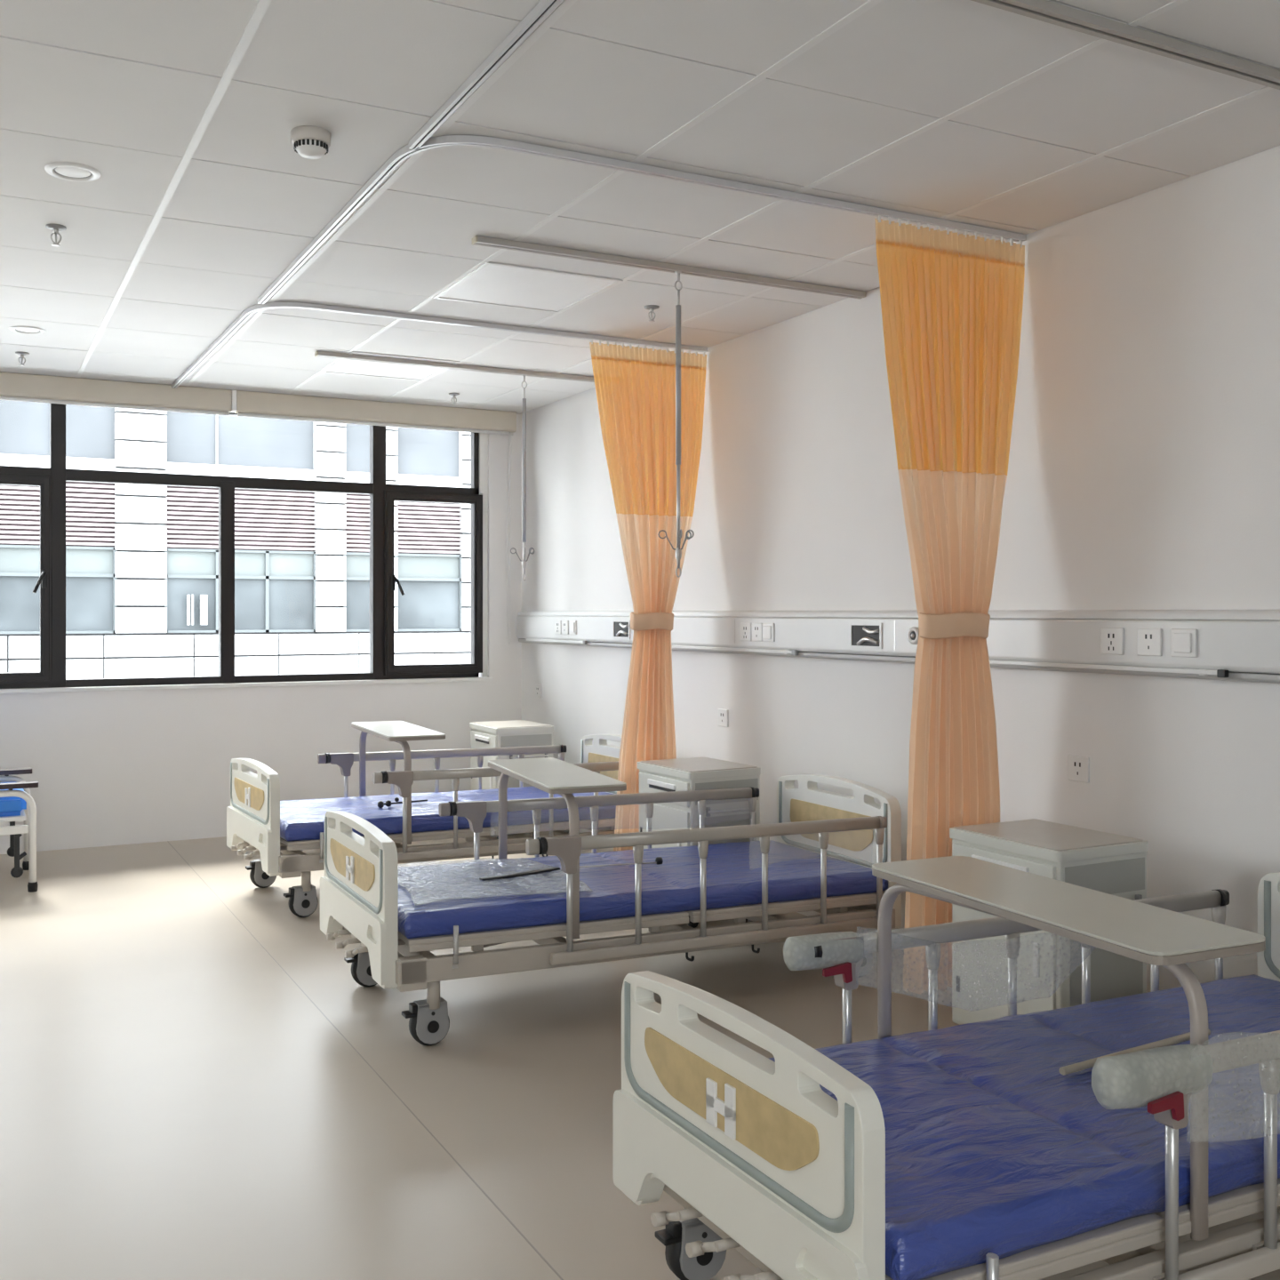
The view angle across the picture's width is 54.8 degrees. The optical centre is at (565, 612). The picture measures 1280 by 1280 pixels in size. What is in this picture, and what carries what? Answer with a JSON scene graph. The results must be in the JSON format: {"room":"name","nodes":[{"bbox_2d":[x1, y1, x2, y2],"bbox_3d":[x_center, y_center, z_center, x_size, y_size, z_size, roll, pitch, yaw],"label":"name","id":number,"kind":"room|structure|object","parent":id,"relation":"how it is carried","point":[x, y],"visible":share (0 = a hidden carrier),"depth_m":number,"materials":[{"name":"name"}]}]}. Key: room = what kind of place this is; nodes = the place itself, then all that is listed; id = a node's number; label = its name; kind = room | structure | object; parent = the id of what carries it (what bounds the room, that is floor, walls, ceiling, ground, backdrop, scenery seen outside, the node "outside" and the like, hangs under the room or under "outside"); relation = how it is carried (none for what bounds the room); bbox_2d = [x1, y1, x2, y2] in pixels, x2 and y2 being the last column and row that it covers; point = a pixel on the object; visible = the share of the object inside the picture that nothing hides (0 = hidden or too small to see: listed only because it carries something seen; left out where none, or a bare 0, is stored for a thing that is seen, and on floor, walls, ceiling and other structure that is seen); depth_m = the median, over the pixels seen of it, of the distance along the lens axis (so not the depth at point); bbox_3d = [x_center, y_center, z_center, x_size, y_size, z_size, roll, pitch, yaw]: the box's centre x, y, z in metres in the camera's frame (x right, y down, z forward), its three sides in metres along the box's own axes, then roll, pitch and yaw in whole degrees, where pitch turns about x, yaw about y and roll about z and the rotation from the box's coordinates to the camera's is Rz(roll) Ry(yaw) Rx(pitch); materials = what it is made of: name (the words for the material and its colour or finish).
{"room":"hospital room","nodes":[
{"label":"hospital room","id":0,"kind":"room"},
{"bbox_2d":[0,413,521,854],"bbox_3d":[-3.133,0.006,7.069,6.200,2.708,0.268,0,0,-26],"label":"wall","id":1,"kind":"structure","parent":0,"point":[135,766],"depth_m":7.45,"materials":[{"name":"paint"}]},
{"bbox_2d":[0,371,231,415],"bbox_3d":[-3.306,-1.262,6.810,2.860,0.152,0.070,0,0,-26],"label":"roller blind","id":2,"kind":"object","parent":1,"relation":"attached to","point":[13,387],"visible":1,"depth_m":7.11,"materials":[{"name":"beige fabric"}]},
{"bbox_2d":[230,390,236,412],"bbox_3d":[-2.008,-1.274,7.446,0.026,0.124,0.078,0,0,-26],"label":"bracket","id":3,"kind":"object","parent":1,"relation":"attached to","point":[234,392],"visible":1,"depth_m":7.41,"materials":[{"name":"white metal"}]},
{"bbox_2d":[0,403,487,688],"bbox_3d":[-3.051,-0.412,7.033,5.615,1.699,0.184,0,0,-26],"label":"window","id":4,"kind":"structure","parent":1,"relation":"attached to","point":[52,481],"depth_m":7.55,"materials":[{"name":"brown metal"}]},
{"bbox_2d":[234,390,516,643],"bbox_3d":[-1.169,-0.560,7.858,1.838,1.556,0.070,0,0,-26],"label":"roller blind","id":5,"kind":"object","parent":1,"relation":"attached to","point":[249,404],"visible":1,"depth_m":7.82,"materials":[{"name":"beige fabric"}]},
{"bbox_2d":[0,0,1279,413],"bbox_3d":[-1.065,-1.439,2.853,6.600,0.202,9.660,0,0,-26],"label":"ceiling","id":6,"kind":"structure","parent":0,"point":[186,112],"depth_m":3.62,"materials":[{"name":"tile"}]},
{"bbox_2d":[15,352,29,366],"bbox_3d":[-2.808,-1.308,6.367,0.068,0.067,0.068,0,0,-26],"label":"sprinkler head","id":7,"kind":"object","parent":6,"relation":"attached to","point":[21,354],"visible":1,"depth_m":6.36},
{"bbox_2d":[8,325,45,334],"bbox_3d":[-2.552,-1.337,5.846,0.160,0.008,0.160,0,0,-26],"label":"recessed light","id":8,"kind":"object","parent":6,"relation":"in","point":[27,330],"visible":1,"depth_m":5.84,"materials":[{"name":"white plastic"}]},
{"bbox_2d":[45,224,66,246],"bbox_3d":[-1.771,-1.308,4.283,0.068,0.067,0.068,0,0,-26],"label":"sprinkler head","id":9,"kind":"object","parent":6,"relation":"attached to","point":[56,228],"visible":1,"depth_m":4.28},
{"bbox_2d":[44,161,100,182],"bbox_3d":[-1.498,-1.337,3.747,0.160,0.008,0.160,0,0,-26],"label":"recessed light","id":10,"kind":"object","parent":6,"relation":"in","point":[72,172],"visible":1,"depth_m":3.74,"materials":[{"name":"white plastic"}]},
{"bbox_2d":[290,125,330,159],"bbox_3d":[-0.712,-1.307,3.448,0.110,0.066,0.110,0,0,-26],"label":"smoke detector","id":11,"kind":"object","parent":6,"relation":"attached to","point":[309,141],"visible":1,"depth_m":3.41,"materials":[{"name":"white plastic"}]},
{"bbox_2d":[321,351,460,381],"bbox_3d":[-0.958,-1.341,6.718,0.594,0.014,0.594,0,0,-26],"label":"recessed light","id":12,"kind":"object","parent":6,"relation":"in","point":[342,366],"visible":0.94,"depth_m":6.76,"materials":[{"name":"white plastic"}]},
{"bbox_2d":[171,302,707,388],"bbox_3d":[-0.797,-1.327,6.738,2.278,0.020,2.248,0,0,-26],"label":"track","id":13,"kind":"object","parent":6,"relation":"attached to","point":[246,314],"visible":0.99,"depth_m":5.72,"materials":[{"name":"white metal"}]},
{"bbox_2d":[589,339,706,851],"bbox_3d":[0.414,-0.021,6.099,0.675,2.601,0.138,0,0,-26],"label":"privacy curtain","id":14,"kind":"object","parent":13,"relation":"hanging from","point":[636,387],"visible":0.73,"depth_m":6.08,"materials":[{"name":"orange fabric"}]},
{"bbox_2d":[613,512,692,851],"bbox_3d":[0.429,0.399,6.114,0.474,1.762,0.125,0,0,-26],"label":"drape","id":15,"kind":"object","parent":14,"relation":"hanging from","point":[651,562],"depth_m":6.07,"materials":[{"name":"orange fabric"}]},
{"bbox_2d":[448,392,459,404],"bbox_3d":[-0.682,-1.308,7.560,0.068,0.067,0.068,0,0,-26],"label":"sprinkler head","id":16,"kind":"object","parent":6,"relation":"attached to","point":[453,395],"visible":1,"depth_m":7.55},
{"bbox_2d":[314,351,594,382],"bbox_3d":[-0.492,-1.326,6.709,1.756,0.024,0.042,0,0,-26],"label":"rail","id":17,"kind":"object","parent":6,"relation":"attached to","point":[321,354],"visible":0.91,"depth_m":6.63,"materials":[{"name":"silver metal"}]},
{"bbox_2d":[510,375,534,580],"bbox_3d":[-0.221,-0.749,6.823,0.150,1.149,0.092,0,0,-26],"label":"pole","id":18,"kind":"object","parent":17,"relation":"hanging from","point":[524,562],"visible":1,"depth_m":6.83,"materials":[{"name":"metal"}]},
{"bbox_2d":[408,0,562,150],"bbox_3d":[1.056,-1.327,2.983,2.257,0.020,2.253,0,0,-26],"label":"track","id":19,"kind":"object","parent":6,"relation":"attached to","point":[544,8],"visible":1,"depth_m":3.00,"materials":[{"name":"white metal"}]},
{"bbox_2d":[432,261,623,312],"bbox_3d":[-0.166,-1.341,5.102,0.594,0.014,0.594,0,0,-26],"label":"recessed light","id":20,"kind":"object","parent":6,"relation":"in","point":[493,284],"visible":1,"depth_m":5.09,"materials":[{"name":"white plastic"}]},
{"bbox_2d":[257,135,1026,303],"bbox_3d":[0.159,-1.327,4.812,2.257,0.020,2.098,0,0,-26],"label":"track","id":21,"kind":"object","parent":6,"relation":"attached to","point":[400,156],"visible":0.98,"depth_m":3.84,"materials":[{"name":"white metal"}]},
{"bbox_2d":[874,215,1024,994],"bbox_3d":[1.327,-0.021,4.236,0.679,2.601,0.145,0,0,-26],"label":"privacy curtain","id":22,"kind":"object","parent":21,"relation":"hanging from","point":[952,303],"visible":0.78,"depth_m":4.21,"materials":[{"name":"orange fabric"}]},
{"bbox_2d":[898,469,1007,994],"bbox_3d":[1.338,0.399,4.248,0.494,1.762,0.129,0,0,-26],"label":"drape","id":23,"kind":"object","parent":22,"relation":"hanging from","point":[952,516],"depth_m":4.19,"materials":[{"name":"orange fabric"}]},
{"bbox_2d":[643,304,659,321],"bbox_3d":[0.378,-1.308,5.404,0.068,0.067,0.068,0,0,-26],"label":"sprinkler head","id":24,"kind":"object","parent":6,"relation":"attached to","point":[651,308],"visible":1,"depth_m":5.40},
{"bbox_2d":[472,235,865,298],"bbox_3d":[0.459,-1.326,4.775,1.751,0.024,0.042,0,0,-26],"label":"rail","id":25,"kind":"object","parent":6,"relation":"attached to","point":[476,240],"visible":1,"depth_m":4.71,"materials":[{"name":"silver metal"}]},
{"bbox_2d":[657,271,694,577],"bbox_3d":[0.445,-0.729,4.749,0.150,1.189,0.092,0,0,-26],"label":"pole","id":26,"kind":"object","parent":25,"relation":"hanging from","point":[679,532],"visible":1,"depth_m":4.76,"materials":[{"name":"metal"}]},
{"bbox_2d":[971,0,1279,89],"bbox_3d":[1.388,-1.326,2.880,1.751,0.024,0.042,0,0,-26],"label":"rail","id":27,"kind":"object","parent":6,"relation":"attached to","point":[1045,11],"visible":1,"depth_m":2.84,"materials":[{"name":"silver metal"}]},
{"bbox_2d":[0,832,1279,1279],"bbox_3d":[-1.065,1.460,2.853,6.600,0.201,9.660,0,0,-26],"label":"floor","id":28,"kind":"structure","parent":0,"point":[196,1083],"depth_m":3.51,"materials":[{"name":"tile"}]},
{"bbox_2d":[0,768,38,892],"bbox_3d":[-3.303,1.094,5.976,1.344,0.532,0.626,0,0,-26],"label":"chair","id":29,"kind":"object","parent":28,"relation":"on","point":[17,804],"visible":1,"depth_m":5.99,"materials":[{"name":"white plastic"}]},
{"bbox_2d":[0,781,26,816],"bbox_3d":[-3.301,0.940,5.977,1.241,0.109,0.524,0,0,-26],"label":"cushion","id":30,"kind":"object","parent":29,"relation":"on","point":[10,806],"depth_m":6.00,"materials":[{"name":"blue plastic"}]},
{"bbox_2d":[226,734,621,917],"bbox_3d":[-0.602,1.013,6.195,2.060,0.694,0.883,0,0,-29],"label":"hospital bed","id":31,"kind":"object","parent":28,"relation":"on","point":[253,812],"visible":0.62,"depth_m":5.78,"materials":[{"name":"white plastic"}]},
{"bbox_2d":[351,720,445,844],"bbox_3d":[-0.833,0.820,6.061,0.274,0.500,0.796,0,0,-23],"label":"table","id":32,"kind":"object","parent":31,"relation":"attached to","point":[399,732],"visible":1,"depth_m":5.91,"materials":[{"name":"white plastic"}]},
{"bbox_2d":[280,786,615,840],"bbox_3d":[-0.584,0.991,6.204,1.890,0.112,0.750,0,0,-29],"label":"mattress","id":33,"kind":"object","parent":31,"relation":"on","point":[304,819],"visible":0.52,"depth_m":5.96,"materials":[{"name":"blue plastic"}]},
{"bbox_2d":[377,797,427,807],"bbox_3d":[-0.806,0.927,6.049,0.279,0.037,0.050,0,0,-41],"label":"rod","id":34,"kind":"object","parent":33,"relation":"on","point":[380,804],"visible":0.98,"depth_m":6.00,"materials":[{"name":"black plastic"}]},
{"bbox_2d":[469,720,553,839],"bbox_3d":[-0.327,1.020,7.494,0.388,0.680,0.480,0,0,-26],"label":"base cabinet","id":35,"kind":"object","parent":28,"relation":"on","point":[513,732],"visible":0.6,"depth_m":7.35,"materials":[{"name":"white plastic"}]},
{"bbox_2d":[320,774,901,1046],"bbox_3d":[0.179,1.013,4.538,2.060,0.694,0.883,0,0,-25],"label":"hospital bed","id":36,"kind":"object","parent":28,"relation":"on","point":[358,886],"visible":0.75,"depth_m":4.22,"materials":[{"name":"beige plastic"}]},
{"bbox_2d":[488,757,626,939],"bbox_3d":[-0.048,0.820,4.422,0.293,0.500,0.801,0,0,-21],"label":"table","id":37,"kind":"object","parent":36,"relation":"attached to","point":[551,775],"visible":0.98,"depth_m":4.25,"materials":[{"name":"white plastic"}]},
{"bbox_2d":[397,840,887,938],"bbox_3d":[0.198,0.991,4.546,1.890,0.113,0.749,0,0,-25],"label":"mattress","id":38,"kind":"object","parent":36,"relation":"on","point":[432,900],"visible":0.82,"depth_m":4.35,"materials":[{"name":"blue plastic"}]},
{"bbox_2d":[579,861,656,867],"bbox_3d":[0.169,0.937,4.564,0.382,0.013,0.006,0,0,-20],"label":"rod","id":39,"kind":"object","parent":38,"relation":"on","point":[655,861],"visible":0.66,"depth_m":4.57,"materials":[{"name":"metal"}]},
{"bbox_2d":[655,856,663,864],"bbox_3d":[0.352,0.934,4.633,0.024,0.028,0.028,0,0,-26],"label":"clip","id":40,"kind":"object","parent":38,"relation":"on","point":[659,860],"visible":1,"depth_m":4.62,"materials":[{"name":"black plastic"}]},
{"bbox_3d":[-0.309,0.933,4.319,0.675,0.022,0.674,0,0,-26],"label":"sheet","id":41,"kind":"object","parent":38,"relation":"on","visible":0},
{"bbox_2d":[479,866,559,880],"bbox_3d":[-0.156,0.930,4.377,0.341,0.014,0.043,0,0,-38],"label":"strap","id":42,"kind":"object","parent":41,"relation":"on","point":[554,868],"visible":1,"depth_m":4.35,"materials":[{"name":"black plastic"}]},
{"bbox_2d":[637,757,760,927],"bbox_3d":[0.598,1.020,5.508,0.388,0.680,0.480,0,0,-28],"label":"base cabinet","id":43,"kind":"object","parent":28,"relation":"on","point":[691,773],"visible":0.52,"depth_m":5.37,"materials":[{"name":"white plastic"}]},
{"bbox_2d":[612,872,1279,1279],"bbox_3d":[1.159,1.013,2.576,2.060,0.694,0.883,0,0,-26],"label":"hospital bed","id":44,"kind":"object","parent":28,"relation":"on","point":[762,1163],"visible":0.66,"depth_m":2.11,"materials":[{"name":"white plastic"}]},
{"bbox_2d":[783,931,863,970],"bbox_3d":[0.576,0.756,2.749,0.195,0.082,0.051,0,0,-26],"label":"bubble wrap","id":45,"kind":"object","parent":44,"relation":"on","point":[798,951],"visible":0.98,"depth_m":2.72,"materials":[{"name":"white plastic"}]},
{"bbox_2d":[822,961,852,983],"bbox_3d":[0.603,0.803,2.732,0.078,0.044,0.008,0,0,-26],"label":"lever","id":46,"kind":"object","parent":44,"relation":"attached to","point":[844,969],"visible":1,"depth_m":2.73,"materials":[{"name":"red plastic"}]},
{"bbox_2d":[769,974,1279,1279],"bbox_3d":[1.178,0.988,2.585,1.892,0.118,0.754,0,0,-26],"label":"mattress","id":47,"kind":"object","parent":44,"relation":"on","point":[989,1148],"visible":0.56,"depth_m":2.26,"materials":[{"name":"blue plastic"}]},
{"bbox_2d":[1058,1028,1210,1075],"bbox_3d":[1.215,0.930,2.615,0.470,0.018,0.016,0,0,-29],"label":"rod","id":48,"kind":"object","parent":47,"relation":"on","point":[1174,1040],"visible":0.68,"depth_m":2.60,"materials":[{"name":"silver metal"}]},
{"bbox_2d":[872,856,1265,1240],"bbox_3d":[0.961,0.820,2.473,0.274,0.500,0.796,0,0,-23],"label":"table","id":49,"kind":"object","parent":44,"relation":"attached to","point":[1140,932],"visible":0.99,"depth_m":2.32,"materials":[{"name":"white plastic"}]},
{"bbox_2d":[1091,1044,1212,1109],"bbox_3d":[0.961,0.759,2.016,0.235,0.090,0.059,0,0,-26],"label":"bubble wrap","id":50,"kind":"object","parent":44,"relation":"on","point":[1136,1079],"visible":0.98,"depth_m":1.98,"materials":[{"name":"white plastic"}]},
{"bbox_2d":[1147,1091,1184,1120],"bbox_3d":[0.970,0.803,1.990,0.078,0.044,0.008,0,0,-26],"label":"lever","id":51,"kind":"object","parent":44,"relation":"attached to","point":[1174,1101],"visible":1,"depth_m":1.99,"materials":[{"name":"red plastic"}]},
{"bbox_2d":[949,818,1148,1024],"bbox_3d":[1.482,1.020,3.772,0.388,0.680,0.480,0,0,-26],"label":"base cabinet","id":52,"kind":"object","parent":28,"relation":"on","point":[1049,964],"visible":0.42,"depth_m":3.64,"materials":[{"name":"white plastic"}]},
{"bbox_2d":[521,144,1279,992],"bbox_3d":[1.808,0.006,4.262,0.200,2.708,9.660,0,0,-26],"label":"wall","id":53,"kind":"structure","parent":0,"point":[1143,473],"depth_m":4.26,"materials":[{"name":"paint"}]},
{"bbox_2d":[535,684,541,697],"bbox_3d":[-0.179,0.517,8.076,0.011,0.086,0.086,0,0,-26],"label":"wall socket","id":54,"kind":"object","parent":53,"relation":"attached to","point":[538,687],"visible":1,"depth_m":8.06,"materials":[{"name":"white plastic"}]},
{"bbox_2d":[717,708,728,727],"bbox_3d":[0.782,0.524,6.117,0.011,0.086,0.086,0,0,-26],"label":"wall socket","id":55,"kind":"object","parent":53,"relation":"attached to","point":[723,715],"visible":1,"depth_m":6.11,"materials":[{"name":"white plastic"}]},
{"bbox_2d":[516,609,1279,683],"bbox_3d":[1.487,0.097,4.605,0.074,0.210,8.160,0,0,-26],"label":"panel","id":56,"kind":"object","parent":53,"relation":"attached to","point":[1245,646],"visible":0.88,"depth_m":4.31,"materials":[{"name":"white plastic"}]},
{"bbox_2d":[554,620,561,633],"bbox_3d":[-0.045,0.093,7.674,0.009,0.086,0.086,0,0,-26],"label":"socket","id":57,"kind":"object","parent":56,"relation":"attached to","point":[557,623],"depth_m":7.66,"materials":[{"name":"white plastic"}]},
{"bbox_2d":[561,620,568,634],"bbox_3d":[-0.002,0.093,7.586,0.009,0.086,0.086,0,0,-26],"label":"socket","id":58,"kind":"object","parent":56,"relation":"attached to","point":[564,623],"depth_m":7.57,"materials":[{"name":"white plastic"}]},
{"bbox_2d":[569,620,576,634],"bbox_3d":[0.046,0.093,7.489,0.009,0.086,0.086,0,0,-26],"label":"switch plate","id":59,"kind":"object","parent":56,"relation":"attached to","point":[572,623],"depth_m":7.47,"materials":[{"name":"white plastic"}]},
{"bbox_2d":[740,623,751,640],"bbox_3d":[0.855,0.093,5.838,0.009,0.086,0.086,0,0,-26],"label":"socket","id":60,"kind":"object","parent":56,"relation":"attached to","point":[745,628],"depth_m":5.83,"materials":[{"name":"white plastic"}]},
{"bbox_2d":[751,623,762,641],"bbox_3d":[0.896,0.093,5.755,0.009,0.086,0.086,0,0,-26],"label":"socket","id":61,"kind":"object","parent":56,"relation":"attached to","point":[756,628],"depth_m":5.75,"materials":[{"name":"white plastic"}]},
{"bbox_2d":[762,623,774,641],"bbox_3d":[0.935,0.093,5.675,0.009,0.086,0.086,0,0,-26],"label":"switch plate","id":62,"kind":"object","parent":56,"relation":"attached to","point":[768,628],"depth_m":5.66,"materials":[{"name":"white plastic"}]},
{"bbox_2d":[907,626,918,644],"bbox_3d":[1.359,0.091,4.807,0.013,0.068,0.068,0,0,-26],"label":"outlet","id":63,"kind":"object","parent":56,"relation":"attached to","point":[912,631],"depth_m":4.80,"materials":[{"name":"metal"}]},
{"bbox_2d":[1100,627,1123,655],"bbox_3d":[1.766,0.093,3.981,0.009,0.086,0.086,0,0,-26],"label":"socket","id":64,"kind":"object","parent":56,"relation":"attached to","point":[1111,638],"depth_m":3.98,"materials":[{"name":"white plastic"}]},
{"bbox_2d":[1136,628,1161,655],"bbox_3d":[1.827,0.093,3.856,0.009,0.086,0.086,0,0,-26],"label":"socket","id":65,"kind":"object","parent":56,"relation":"attached to","point":[1148,640],"depth_m":3.85,"materials":[{"name":"white plastic"}]},
{"bbox_2d":[1170,628,1197,657],"bbox_3d":[1.881,0.093,3.747,0.009,0.086,0.086,0,0,-26],"label":"switch plate","id":66,"kind":"object","parent":56,"relation":"attached to","point":[1183,641],"depth_m":3.74,"materials":[{"name":"white plastic"}]},
{"bbox_2d":[1067,754,1089,783],"bbox_3d":[1.737,0.530,4.171,0.011,0.086,0.086,0,0,-26],"label":"wall socket","id":67,"kind":"object","parent":53,"relation":"attached to","point":[1078,767],"visible":1,"depth_m":4.17,"materials":[{"name":"white plastic"}]},
{"label":"outside","id":68,"kind":"structure","parent":0,"visible":0},
{"bbox_3d":[-3.242,1.985,13.424,34.000,0.250,11.240,0,0,-26],"label":"ground","id":69,"kind":"structure","parent":68,"visible":0},
{"bbox_2d":[0,400,470,679],"bbox_3d":[-6.156,-1.890,18.683,22.000,7.500,1.030,0,0,-26],"label":"building","id":70,"kind":"structure","parent":69,"relation":"on","point":[142,561],"depth_m":18.74,"materials":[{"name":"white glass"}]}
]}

